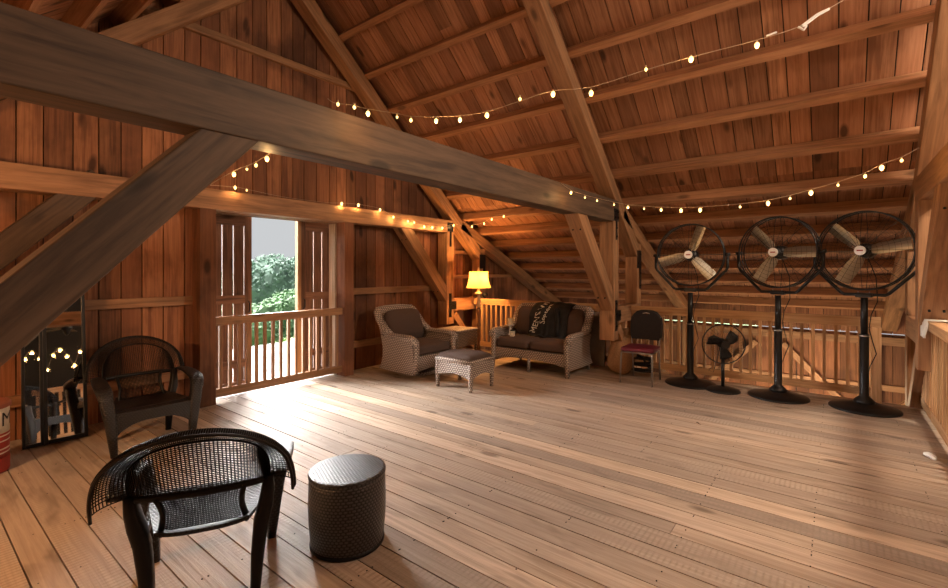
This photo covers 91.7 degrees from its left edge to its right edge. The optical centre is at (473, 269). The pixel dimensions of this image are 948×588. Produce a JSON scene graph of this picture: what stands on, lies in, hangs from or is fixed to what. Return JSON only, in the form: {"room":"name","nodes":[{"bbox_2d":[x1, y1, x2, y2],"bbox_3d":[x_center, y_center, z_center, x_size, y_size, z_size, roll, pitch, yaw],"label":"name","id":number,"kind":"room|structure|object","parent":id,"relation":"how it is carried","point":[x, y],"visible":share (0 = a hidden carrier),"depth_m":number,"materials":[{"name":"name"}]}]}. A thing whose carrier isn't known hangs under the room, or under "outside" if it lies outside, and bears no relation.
{"room":"farm building","nodes":[
{"label":"farm building","id":0,"kind":"room"},
{"bbox_2d":[0,0,543,440],"bbox_3d":[-2.729,-0.026,6.047,0.122,8.351,16.150,0,0,38],"label":"wall","id":1,"kind":"structure","parent":0,"point":[269,44],"depth_m":5.50,"materials":[{"name":"brown wood"}]},
{"bbox_2d":[216,214,251,388],"bbox_3d":[-3.092,0.375,5.798,0.098,2.290,0.590,0,0,38],"label":"door","id":2,"kind":"structure","parent":1,"relation":"in","point":[236,297],"depth_m":5.86,"materials":[{"name":"brown wood"}]},
{"bbox_2d":[210,153,269,185],"label":"string lights","id":3,"kind":"object","parent":1,"relation":"hanging from","point":[267,160],"depth_m":3.02,"materials":[{"name":"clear glass"}]},
{"bbox_2d":[227,185,281,196],"label":"string lights","id":4,"kind":"object","parent":1,"relation":"hanging from","point":[235,187],"depth_m":5.49,"materials":[{"name":"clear glass"}]},
{"bbox_2d":[216,212,336,223],"bbox_3d":[-2.638,-0.740,6.198,0.180,0.100,2.100,0,0,38],"label":"trim","id":5,"kind":"structure","parent":1,"relation":"attached to","point":[224,213],"depth_m":6.04,"materials":[{"name":"brown wood"}]},
{"bbox_2d":[295,221,300,372],"bbox_3d":[-2.505,0.385,6.553,0.070,2.270,0.053,0,0,38],"label":"door frame","id":6,"kind":"structure","parent":1,"relation":"attached to","point":[297,223],"depth_m":6.53,"materials":[{"name":"brown wood"}]},
{"bbox_2d":[301,222,328,371],"bbox_3d":[-2.299,0.375,6.810,0.098,2.290,0.600,0,0,38],"label":"door","id":7,"kind":"structure","parent":1,"relation":"in","point":[314,236],"depth_m":6.79,"materials":[{"name":"brown wood"}]},
{"bbox_2d":[329,224,336,374],"bbox_3d":[-2.093,0.432,6.880,0.155,2.235,0.075,0,0,38],"label":"door frame","id":8,"kind":"structure","parent":1,"relation":"attached to","point":[332,227],"depth_m":6.83,"materials":[{"name":"brown wood"}]},
{"bbox_2d":[0,0,936,311],"bbox_3d":[2.198,-1.661,2.381,13.080,5.188,16.540,0,0,38],"label":"ceiling","id":9,"kind":"structure","parent":0,"point":[840,97],"depth_m":5.73,"materials":[{"name":"brown wood"}]},
{"bbox_2d":[0,0,247,101],"bbox_3d":[-3.796,-2.036,4.380,0.209,3.799,4.328,0,0,38],"label":"rafter","id":10,"kind":"object","parent":9,"relation":"attached to","point":[138,31],"visible":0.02,"depth_m":4.89,"materials":[{"name":"brown wood"}]},
{"bbox_2d":[0,161,453,232],"bbox_3d":[-2.559,-0.810,5.958,0.220,0.240,6.820,0,0,38],"label":"tie beam","id":11,"kind":"structure","parent":10,"relation":"attached to","point":[14,177],"depth_m":5.38,"materials":[{"name":"brown wood"}]},
{"bbox_2d":[0,170,95,270],"bbox_3d":[-4.191,-0.012,3.877,0.198,1.900,1.781,0,0,38],"label":"diagonal brace","id":12,"kind":"object","parent":11,"relation":"attached to","point":[20,236],"visible":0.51,"depth_m":4.10,"materials":[{"name":"brown wood"}]},
{"bbox_2d":[393,228,445,301],"bbox_3d":[-0.886,-0.130,8.091,0.198,1.445,1.304,0,0,38],"label":"diagonal brace","id":13,"kind":"object","parent":11,"relation":"attached to","point":[408,237],"visible":0.87,"depth_m":8.00,"materials":[{"name":"brown wood"}]},
{"bbox_2d":[438,223,456,324],"bbox_3d":[-0.493,0.065,8.577,0.240,1.870,0.270,0,0,38],"label":"post","id":14,"kind":"object","parent":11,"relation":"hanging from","point":[445,239],"visible":0.99,"depth_m":8.47,"materials":[{"name":"brown wood"}]},
{"bbox_2d":[290,0,484,259],"bbox_3d":[-1.177,-2.041,7.721,0.209,3.791,4.318,0,0,38],"label":"rafter","id":15,"kind":"object","parent":9,"relation":"attached to","point":[309,10],"visible":0.64,"depth_m":6.96,"materials":[{"name":"brown wood"}]},
{"bbox_2d":[345,103,452,122],"bbox_3d":[-0.462,-0.968,2.861,0.655,0.107,0.046,0,0,-4],"label":"string lights","id":16,"kind":"object","parent":9,"relation":"hanging from","point":[354,106],"depth_m":2.86,"materials":[{"name":"white glass"}]},
{"bbox_2d":[461,220,560,301],"bbox_3d":[0.999,0.068,10.495,0.209,2.038,4.320,0,0,38],"label":"rafter","id":17,"kind":"object","parent":9,"relation":"attached to","point":[491,251],"visible":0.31,"depth_m":10.10,"materials":[{"name":"brown wood"}]},
{"bbox_2d":[458,89,574,121],"bbox_3d":[0.268,-1.032,2.906,0.733,0.217,0.046,0,0,-4],"label":"string lights","id":18,"kind":"object","parent":9,"relation":"hanging from","point":[552,93],"depth_m":2.91,"materials":[{"name":"white glass"}]},
{"bbox_2d":[522,0,640,256],"bbox_3d":[1.290,-2.041,5.787,0.200,3.791,4.318,0,0,38],"label":"rafter","id":19,"kind":"object","parent":9,"relation":"attached to","point":[540,14],"visible":0.87,"depth_m":5.69,"materials":[{"name":"brown wood"}]},
{"bbox_2d":[624,206,687,317],"bbox_3d":[3.466,0.068,8.561,0.200,2.038,4.320,0,0,38],"label":"rafter","id":20,"kind":"object","parent":9,"relation":"attached to","point":[676,297],"visible":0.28,"depth_m":8.16,"materials":[{"name":"brown wood"}]},
{"bbox_2d":[669,206,710,211],"bbox_3d":[2.112,-0.594,4.502,0.365,0.059,0.034,0,0,33],"label":"string lights","id":21,"kind":"object","parent":9,"relation":"hanging from","point":[699,209],"depth_m":4.51,"materials":[{"name":"white glass"}]},
{"bbox_2d":[579,0,842,95],"bbox_3d":[1.540,-1.436,2.985,1.753,0.663,0.046,0,0,-4],"label":"string lights","id":22,"kind":"object","parent":9,"relation":"hanging from","point":[757,44],"depth_m":3.01,"materials":[{"name":"white glass"}]},
{"bbox_2d":[750,148,917,204],"bbox_3d":[3.016,-0.771,3.926,1.124,0.364,0.034,0,0,33],"label":"string lights","id":23,"kind":"object","parent":9,"relation":"hanging from","point":[881,167],"depth_m":3.88,"materials":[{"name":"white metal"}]},
{"bbox_2d":[881,182,912,331],"bbox_3d":[6.074,0.068,6.515,0.209,2.038,4.320,0,0,38],"label":"rafter","id":24,"kind":"object","parent":9,"relation":"attached to","point":[894,306],"visible":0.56,"depth_m":7.02,"materials":[{"name":"brown wood"}]},
{"bbox_2d":[905,0,947,256],"bbox_3d":[3.899,-2.041,3.741,0.209,3.791,4.318,0,0,38],"label":"rafter","id":25,"kind":"object","parent":9,"relation":"attached to","point":[933,133],"visible":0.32,"depth_m":4.16,"materials":[{"name":"brown wood"}]},
{"bbox_3d":[-1.329,-2.036,2.446,0.200,3.800,4.328,0,0,38],"label":"rafter","id":26,"kind":"object","parent":9,"relation":"attached to","visible":0},
{"bbox_2d":[0,2,618,221],"bbox_3d":[-0.092,-0.848,4.024,0.210,0.315,6.820,0,0,38],"label":"tie beam","id":27,"kind":"structure","parent":26,"relation":"attached to","point":[45,61],"depth_m":2.33,"materials":[{"name":"brown wood"}]},
{"bbox_2d":[0,129,257,366],"bbox_3d":[-1.724,-0.012,1.942,0.189,1.900,1.781,0,0,38],"label":"diagonal brace","id":28,"kind":"object","parent":27,"relation":"attached to","point":[37,290],"visible":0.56,"depth_m":1.97,"materials":[{"name":"brown wood"}]},
{"bbox_2d":[564,213,612,310],"bbox_3d":[1.581,-0.130,6.157,0.189,1.445,1.304,0,0,38],"label":"diagonal brace","id":29,"kind":"object","parent":27,"relation":"attached to","point":[579,225],"visible":0.83,"depth_m":6.06,"materials":[{"name":"brown wood"}]},
{"bbox_2d":[561,183,628,208],"bbox_3d":[1.310,-0.810,5.014,0.740,0.336,0.034,0,0,33],"label":"string lights","id":30,"kind":"object","parent":27,"relation":"hanging from","point":[561,183],"depth_m":4.99,"materials":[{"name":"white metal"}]},
{"bbox_2d":[600,208,620,340],"bbox_3d":[1.974,0.065,6.642,0.230,1.870,0.270,0,0,38],"label":"post","id":31,"kind":"object","parent":27,"relation":"hanging from","point":[609,230],"visible":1,"depth_m":6.53,"materials":[{"name":"brown wood"}]},
{"bbox_2d":[0,347,947,587],"bbox_3d":[0.835,1.750,0.743,12.603,0.400,12.200,0,0,38],"label":"floor","id":32,"kind":"structure","parent":0,"point":[539,477],"depth_m":3.18,"materials":[{"name":"brown wood"}]},
{"bbox_2d":[0,397,11,473],"bbox_3d":[-3.775,1.282,3.500,0.364,0.535,0.364,0,0,16],"label":"drum","id":33,"kind":"object","parent":32,"relation":"on","point":[5,402],"visible":1,"depth_m":3.54,"materials":[{"name":"red metal"}]},
{"bbox_2d":[20,295,87,449],"bbox_3d":[-3.829,0.743,4.198,0.264,1.609,0.440,0,0,41],"label":"mirror","id":34,"kind":"object","parent":32,"relation":"on","point":[54,406],"visible":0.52,"depth_m":4.18,"materials":[{"name":"clear mirror"}]},
{"bbox_2d":[84,335,203,458],"bbox_3d":[-3.075,1.100,4.277,0.850,0.905,0.806,0,0,42],"label":"armchair","id":35,"kind":"object","parent":32,"relation":"on","point":[119,414],"visible":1,"depth_m":4.24,"materials":[{"name":"black wicker"}]},
{"bbox_2d":[86,428,295,587],"bbox_3d":[-1.283,1.100,2.204,0.806,0.905,0.850,0,0,-23],"label":"armchair","id":36,"kind":"object","parent":32,"relation":"on","point":[151,512],"visible":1,"depth_m":2.04,"materials":[{"name":"black wicker"}]},
{"bbox_2d":[193,208,215,407],"bbox_3d":[-3.099,0.425,5.286,0.200,2.250,0.175,0,0,38],"label":"post","id":37,"kind":"object","parent":32,"relation":"on","point":[204,220],"visible":0.84,"depth_m":5.22,"materials":[{"name":"brown wood"}]},
{"bbox_2d":[216,308,342,397],"bbox_3d":[-2.485,1.020,6.037,0.060,0.940,1.765,0,0,38],"label":"railing","id":38,"kind":"object","parent":37,"relation":"attached to","point":[221,391],"visible":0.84,"depth_m":5.91,"materials":[{"name":"brown wood"}]},
{"bbox_2d":[337,222,353,375],"bbox_3d":[-1.906,0.425,6.806,0.200,2.250,0.160,0,0,38],"label":"post","id":39,"kind":"object","parent":32,"relation":"on","point":[345,231],"visible":0.94,"depth_m":6.75,"materials":[{"name":"brown wood"}]},
{"bbox_2d":[308,454,385,562],"bbox_3d":[-0.726,1.343,2.640,0.432,0.414,0.432,0,0,27],"label":"stool","id":40,"kind":"object","parent":32,"relation":"on","point":[347,492],"visible":1,"depth_m":2.47,"materials":[{"name":"brown wicker"}]},
{"bbox_2d":[374,304,457,375],"bbox_3d":[-0.912,1.050,7.036,1.035,1.000,0.927,0,0,41],"label":"wicker armchair","id":41,"kind":"object","parent":32,"relation":"on","point":[410,345],"visible":1,"depth_m":6.85,"materials":[{"name":"grey wicker"}]},
{"bbox_2d":[384,308,423,337],"bbox_3d":[-1.085,0.850,7.187,0.309,0.479,0.660,0,0,41],"label":"cushion","id":42,"kind":"object","parent":41,"relation":"on","point":[408,321],"depth_m":7.08,"materials":[{"name":"beige fabric"}]},
{"bbox_2d":[416,337,449,354],"bbox_3d":[-0.807,1.145,6.944,0.660,0.180,0.672,0,0,41],"label":"seat cushion","id":43,"kind":"object","parent":41,"relation":"on","point":[427,345],"depth_m":6.80,"materials":[{"name":"beige fabric"}]},
{"bbox_2d":[438,326,477,349],"bbox_3d":[-0.302,1.274,7.912,0.520,0.552,0.560,0,0,38],"label":"side table","id":44,"kind":"object","parent":32,"relation":"on","point":[467,336],"visible":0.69,"depth_m":7.78,"materials":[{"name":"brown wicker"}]},
{"bbox_2d":[435,348,494,392],"bbox_3d":[-0.123,1.315,6.164,0.643,0.470,0.533,0,0,38],"label":"wicker ottoman","id":45,"kind":"object","parent":32,"relation":"on","point":[468,364],"visible":1,"depth_m":6.00,"materials":[{"name":"beige wicker"}]},
{"bbox_2d":[439,348,490,360],"bbox_3d":[-0.123,1.150,6.164,0.570,0.139,0.460,0,0,38],"label":"cushion","id":46,"kind":"object","parent":45,"relation":"on","point":[460,354],"depth_m":6.03,"materials":[{"name":"beige fabric"}]},
{"bbox_2d":[466,267,490,350],"bbox_3d":[0.086,0.750,8.472,0.382,1.600,0.450,0,0,38],"label":"floor lamp","id":47,"kind":"object","parent":32,"relation":"on","point":[478,279],"visible":0.88,"depth_m":8.40,"materials":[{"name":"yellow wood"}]},
{"bbox_2d":[489,303,593,378],"bbox_3d":[1.071,1.052,7.297,1.467,1.005,0.921,0,0,38],"label":"wicker loveseat","id":48,"kind":"object","parent":32,"relation":"on","point":[572,352],"visible":0.76,"depth_m":7.07,"materials":[{"name":"wicker"}]},
{"bbox_2d":[506,318,513,334],"bbox_3d":[0.594,0.916,7.515,0.130,0.284,0.132,0,0,38],"label":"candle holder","id":49,"kind":"object","parent":48,"relation":"on","point":[510,324],"visible":0.87,"depth_m":7.48,"materials":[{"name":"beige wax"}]},
{"bbox_2d":[507,318,512,324],"bbox_3d":[0.594,0.837,7.515,0.094,0.102,0.094,0,0,38],"label":"candle","id":50,"kind":"object","parent":49,"relation":"on","point":[509,320],"depth_m":7.48,"materials":[{"name":"beige wax"}]},
{"bbox_2d":[510,329,514,336],"bbox_3d":[0.614,1.006,7.346,0.070,0.105,0.072,0,0,18],"label":"jar","id":51,"kind":"object","parent":48,"relation":"on","point":[512,332],"visible":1,"depth_m":7.32,"materials":[{"name":"beige glass"}]},
{"bbox_2d":[497,333,541,348],"bbox_3d":[0.779,1.145,7.420,0.602,0.180,0.660,0,0,38],"label":"seat cushion","id":52,"kind":"object","parent":48,"relation":"on","point":[504,340],"depth_m":7.23,"materials":[{"name":"beige fabric"}]},
{"bbox_2d":[516,306,532,333],"bbox_3d":[0.982,0.850,7.678,0.590,0.488,0.291,0,0,38],"label":"cushion","id":53,"kind":"object","parent":48,"relation":"on","point":[522,318],"depth_m":7.68,"materials":[{"name":"beige fabric"}]},
{"bbox_2d":[530,338,564,353],"bbox_3d":[1.260,1.145,7.044,0.602,0.180,0.660,0,0,38],"label":"seat cushion","id":54,"kind":"object","parent":48,"relation":"on","point":[538,345],"depth_m":6.83,"materials":[{"name":"beige fabric"}]},
{"bbox_2d":[527,301,575,338],"bbox_3d":[1.250,0.794,7.427,0.710,0.550,0.502,0,0,38],"label":"throw blanket","id":55,"kind":"object","parent":48,"relation":"on","point":[549,319],"visible":0.97,"depth_m":7.32,"materials":[{"name":"black fabric"}]},
{"bbox_2d":[565,308,584,337],"bbox_3d":[1.462,0.850,7.301,0.590,0.488,0.291,0,0,38],"label":"cushion","id":56,"kind":"object","parent":48,"relation":"on","point":[576,318],"depth_m":7.12,"materials":[{"name":"beige fabric"}]},
{"bbox_2d":[589,312,604,366],"bbox_3d":[1.488,1.101,7.733,1.500,0.860,0.059,0,-2,38],"label":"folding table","id":57,"kind":"object","parent":32,"relation":"on","point":[597,346],"visible":0.16,"depth_m":7.33,"materials":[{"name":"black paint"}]},
{"bbox_2d":[607,328,637,373],"bbox_3d":[2.222,1.209,6.886,0.438,0.693,0.306,0,0,23],"label":"burlap sack","id":58,"kind":"object","parent":32,"relation":"on","point":[613,359],"visible":0.62,"depth_m":6.78,"materials":[{"name":"brown fabric"}]},
{"bbox_2d":[619,310,662,386],"bbox_3d":[2.342,1.062,6.424,0.458,0.979,0.555,0,0,36],"label":"banquet chair","id":59,"kind":"object","parent":32,"relation":"on","point":[644,324],"visible":1,"depth_m":6.51,"materials":[{"name":"black fabric"}]},
{"bbox_2d":[634,354,653,372],"bbox_3d":[2.473,1.370,6.753,0.317,0.272,0.182,0,0,33],"label":"hose reel","id":60,"kind":"object","parent":32,"relation":"on","point":[638,357],"visible":0.75,"depth_m":6.68,"materials":[{"name":"black paint"}]},
{"bbox_2d":[474,298,881,403],"bbox_3d":[2.364,1.050,7.168,5.975,1.000,0.090,0,0,38],"label":"railing","id":61,"kind":"object","parent":32,"relation":"on","point":[875,389],"visible":0.46,"depth_m":6.05,"materials":[{"name":"brown wood"}]},
{"bbox_2d":[653,224,730,389],"bbox_3d":[2.951,0.461,6.276,0.770,2.178,0.639,0,0,-3],"label":"pedestal fan","id":62,"kind":"object","parent":32,"relation":"on","point":[689,380],"visible":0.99,"depth_m":6.23,"materials":[{"name":"black paint"}]},
{"bbox_2d":[702,324,745,394],"bbox_3d":[3.195,1.119,5.902,0.405,0.862,0.405,0,0,-31],"label":"floor fan","id":63,"kind":"object","parent":32,"relation":"on","point":[723,344],"visible":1,"depth_m":5.87,"materials":[{"name":"black paint"}]},
{"bbox_2d":[735,216,826,403],"bbox_3d":[3.717,0.448,5.625,0.641,2.203,0.808,0,0,4],"label":"pedestal fan","id":64,"kind":"object","parent":32,"relation":"on","point":[777,393],"visible":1,"depth_m":5.59,"materials":[{"name":"black paint"}]},
{"bbox_2d":[813,210,914,417],"bbox_3d":[4.360,0.446,5.139,0.820,2.208,0.642,0,0,19],"label":"pedestal fan","id":65,"kind":"object","parent":32,"relation":"on","point":[863,404],"visible":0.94,"depth_m":5.11,"materials":[{"name":"black paint"}]},
{"bbox_2d":[919,371,930,418],"bbox_3d":[4.760,1.130,4.839,0.050,0.680,0.810,0,0,38],"label":"railing","id":66,"kind":"object","parent":32,"relation":"on","point":[925,398],"visible":0.39,"depth_m":4.70,"materials":[{"name":"brown wood"}]},
{"bbox_2d":[923,452,936,460],"bbox_3d":[3.772,1.536,3.795,0.063,0.038,0.135,0,0,15],"label":"paper scrap","id":67,"kind":"object","parent":32,"relation":"on","point":[931,456],"visible":1,"depth_m":3.78,"materials":[{"name":"white paper"}]},
{"bbox_2d":[928,321,947,446],"bbox_3d":[2.850,0.980,2.403,0.120,0.980,5.300,0,0,38],"label":"railing","id":68,"kind":"object","parent":32,"relation":"on","point":[939,330],"visible":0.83,"depth_m":4.09,"materials":[{"name":"brown wood"}]},
{"bbox_2d":[920,319,947,337],"bbox_3d":[4.399,0.572,4.379,0.207,0.196,0.260,0,0,38],"label":"cloth","id":69,"kind":"object","parent":68,"relation":"hanging from","point":[924,327],"visible":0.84,"depth_m":4.36,"materials":[{"name":"white fabric"}]},
{"bbox_2d":[557,297,905,404],"bbox_3d":[6.994,2.430,8.418,12.380,3.440,0.240,0,0,38],"label":"wall","id":70,"kind":"structure","parent":0,"point":[893,346],"depth_m":8.98,"materials":[{"name":"brown wood"}]},
{"bbox_3d":[5.859,4.200,6.970,12.380,0.100,4.200,0,0,38],"label":"floor","id":71,"kind":"structure","parent":0,"visible":0},
{"bbox_2d":[472,308,484,348],"bbox_3d":[0.095,2.460,9.342,0.198,3.380,0.200,0,0,38],"label":"post","id":72,"kind":"object","parent":71,"relation":"on","point":[473,310],"visible":0.09,"depth_m":9.30,"materials":[{"name":"brown wood"}]},
{"bbox_2d":[451,312,473,348],"bbox_3d":[-0.202,1.240,8.964,0.198,0.900,0.830,0,0,38],"label":"knee brace","id":73,"kind":"object","parent":72,"relation":"attached to","point":[457,320],"visible":0.23,"depth_m":8.71,"materials":[{"name":"brown wood"}]},
{"bbox_2d":[454,296,484,310],"bbox_3d":[-0.152,0.650,9.027,0.187,0.240,1.020,0,0,38],"label":"tie beam","id":74,"kind":"structure","parent":72,"relation":"on","point":[463,303],"depth_m":8.87,"materials":[{"name":"brown wood"}]},
{"bbox_2d":[472,249,485,295],"bbox_3d":[0.103,0.053,9.336,0.219,0.954,0.200,0,0,38],"label":"post","id":75,"kind":"object","parent":74,"relation":"on","point":[481,263],"visible":0.56,"depth_m":9.28,"materials":[{"name":"brown wood"}]},
{"bbox_2d":[627,320,640,367],"bbox_3d":[2.562,2.460,7.408,0.189,3.380,0.200,0,0,38],"label":"post","id":76,"kind":"object","parent":71,"relation":"on","point":[629,321],"visible":0.02,"depth_m":7.34,"materials":[{"name":"brown wood"}]},
{"bbox_2d":[610,324,635,369],"bbox_3d":[2.265,1.240,7.030,0.189,0.900,0.830,0,0,38],"label":"knee brace","id":77,"kind":"object","parent":76,"relation":"attached to","point":[621,334],"visible":0.2,"depth_m":6.75,"materials":[{"name":"brown wood"}]},
{"bbox_2d":[619,303,640,322],"bbox_3d":[2.315,0.650,7.093,0.178,0.240,1.020,0,0,38],"label":"tie beam","id":78,"kind":"structure","parent":76,"relation":"on","point":[625,308],"depth_m":6.96,"materials":[{"name":"brown wood"}]},
{"bbox_2d":[625,243,641,302],"bbox_3d":[2.570,0.053,7.401,0.210,0.954,0.200,0,0,38],"label":"post","id":79,"kind":"object","parent":78,"relation":"on","point":[633,273],"visible":0.93,"depth_m":7.33,"materials":[{"name":"brown wood"}]},
{"bbox_2d":[905,335,914,405],"bbox_3d":[5.170,2.460,5.362,0.198,3.380,0.200,0,0,38],"label":"post","id":80,"kind":"object","parent":71,"relation":"on","point":[909,343],"visible":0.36,"depth_m":5.34,"materials":[{"name":"brown wood"}]},
{"bbox_2d":[906,315,914,341],"bbox_3d":[4.923,0.650,5.048,0.187,0.240,1.020,0,0,38],"label":"tie beam","id":81,"kind":"structure","parent":80,"relation":"on","point":[910,320],"depth_m":5.14,"materials":[{"name":"brown wood"}]},
{"bbox_2d":[905,235,914,315],"bbox_3d":[5.179,0.053,5.356,0.219,0.954,0.200,0,0,38],"label":"post","id":82,"kind":"object","parent":81,"relation":"on","point":[909,285],"visible":0.09,"depth_m":5.33,"materials":[{"name":"brown wood"}]},
{"bbox_2d":[907,352,924,408],"bbox_3d":[4.874,1.240,4.984,0.198,0.900,0.830,0,0,38],"label":"knee brace","id":83,"kind":"object","parent":80,"relation":"attached to","point":[915,390],"visible":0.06,"depth_m":5.00,"materials":[{"name":"brown wood"}]},
{"label":"outside","id":84,"kind":"structure","parent":0,"visible":0},
{"bbox_3d":[-51.619,11.126,104.012,190.000,6.107,260.000,0,0,38],"label":"ground","id":85,"kind":"structure","parent":84,"visible":0},
{"bbox_2d":[221,302,286,345],"bbox_3d":[-15.111,5.881,27.717,8.075,8.274,8.377,0,0,-9],"label":"tree","id":86,"kind":"object","parent":85,"relation":"on","point":[256,309],"visible":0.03,"depth_m":27.58,"materials":[{"name":"green plant"}]},
{"bbox_2d":[252,253,294,304],"bbox_3d":[-21.878,4.811,49.889,13.372,13.329,12.944,0,0,-2],"label":"tree","id":87,"kind":"object","parent":85,"relation":"on","point":[269,277],"visible":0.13,"depth_m":46.55,"materials":[{"name":"green plant"}]},
{"bbox_2d":[260,289,294,339],"bbox_3d":[-12.064,5.483,31.988,7.599,8.666,8.100,0,0,10],"label":"tree","id":88,"kind":"object","parent":85,"relation":"on","point":[285,302],"visible":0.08,"depth_m":29.73,"materials":[{"name":"green plant"}]},
{"bbox_2d":[275,336,293,342],"bbox_3d":[-7.045,6.088,20.830,4.615,6.127,4.940,0,0,-35],"label":"tree","id":89,"kind":"object","parent":85,"relation":"on","point":[292,338],"visible":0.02,"depth_m":20.99,"materials":[{"name":"green plant"}]},
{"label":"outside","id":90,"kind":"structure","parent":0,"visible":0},
{"bbox_2d":[219,341,331,397],"bbox_3d":[-3.986,1.635,7.573,3.634,0.070,9.000,0,0,38],"label":"deck","id":91,"kind":"object","parent":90,"point":[260,347],"visible":0.04,"depth_m":8.04,"materials":[{"name":"white wood"}]},
{"bbox_3d":[1.280,-2.036,0.401,0.209,3.800,4.328,0,0,38],"label":"rafter","id":92,"kind":"object","parent":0,"visible":0},
{"bbox_2d":[915,142,947,201],"bbox_3d":[2.517,-0.820,1.978,0.220,0.260,6.820,0,0,38],"label":"tie beam","id":93,"kind":"structure","parent":92,"relation":"attached to","point":[935,173],"depth_m":3.88,"materials":[{"name":"brown wood"}]},
{"bbox_2d":[915,199,932,371],"bbox_3d":[4.583,0.065,4.597,0.240,1.870,0.270,0,0,38],"label":"post","id":94,"kind":"object","parent":93,"relation":"hanging from","point":[923,208],"visible":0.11,"depth_m":4.55,"materials":[{"name":"brown wood"}]},
{"bbox_2d":[919,183,947,326],"bbox_3d":[4.189,-0.130,4.111,0.198,1.445,1.304,0,0,38],"label":"diagonal brace","id":95,"kind":"object","parent":93,"relation":"attached to","point":[933,301],"visible":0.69,"depth_m":4.11,"materials":[{"name":"brown wood"}]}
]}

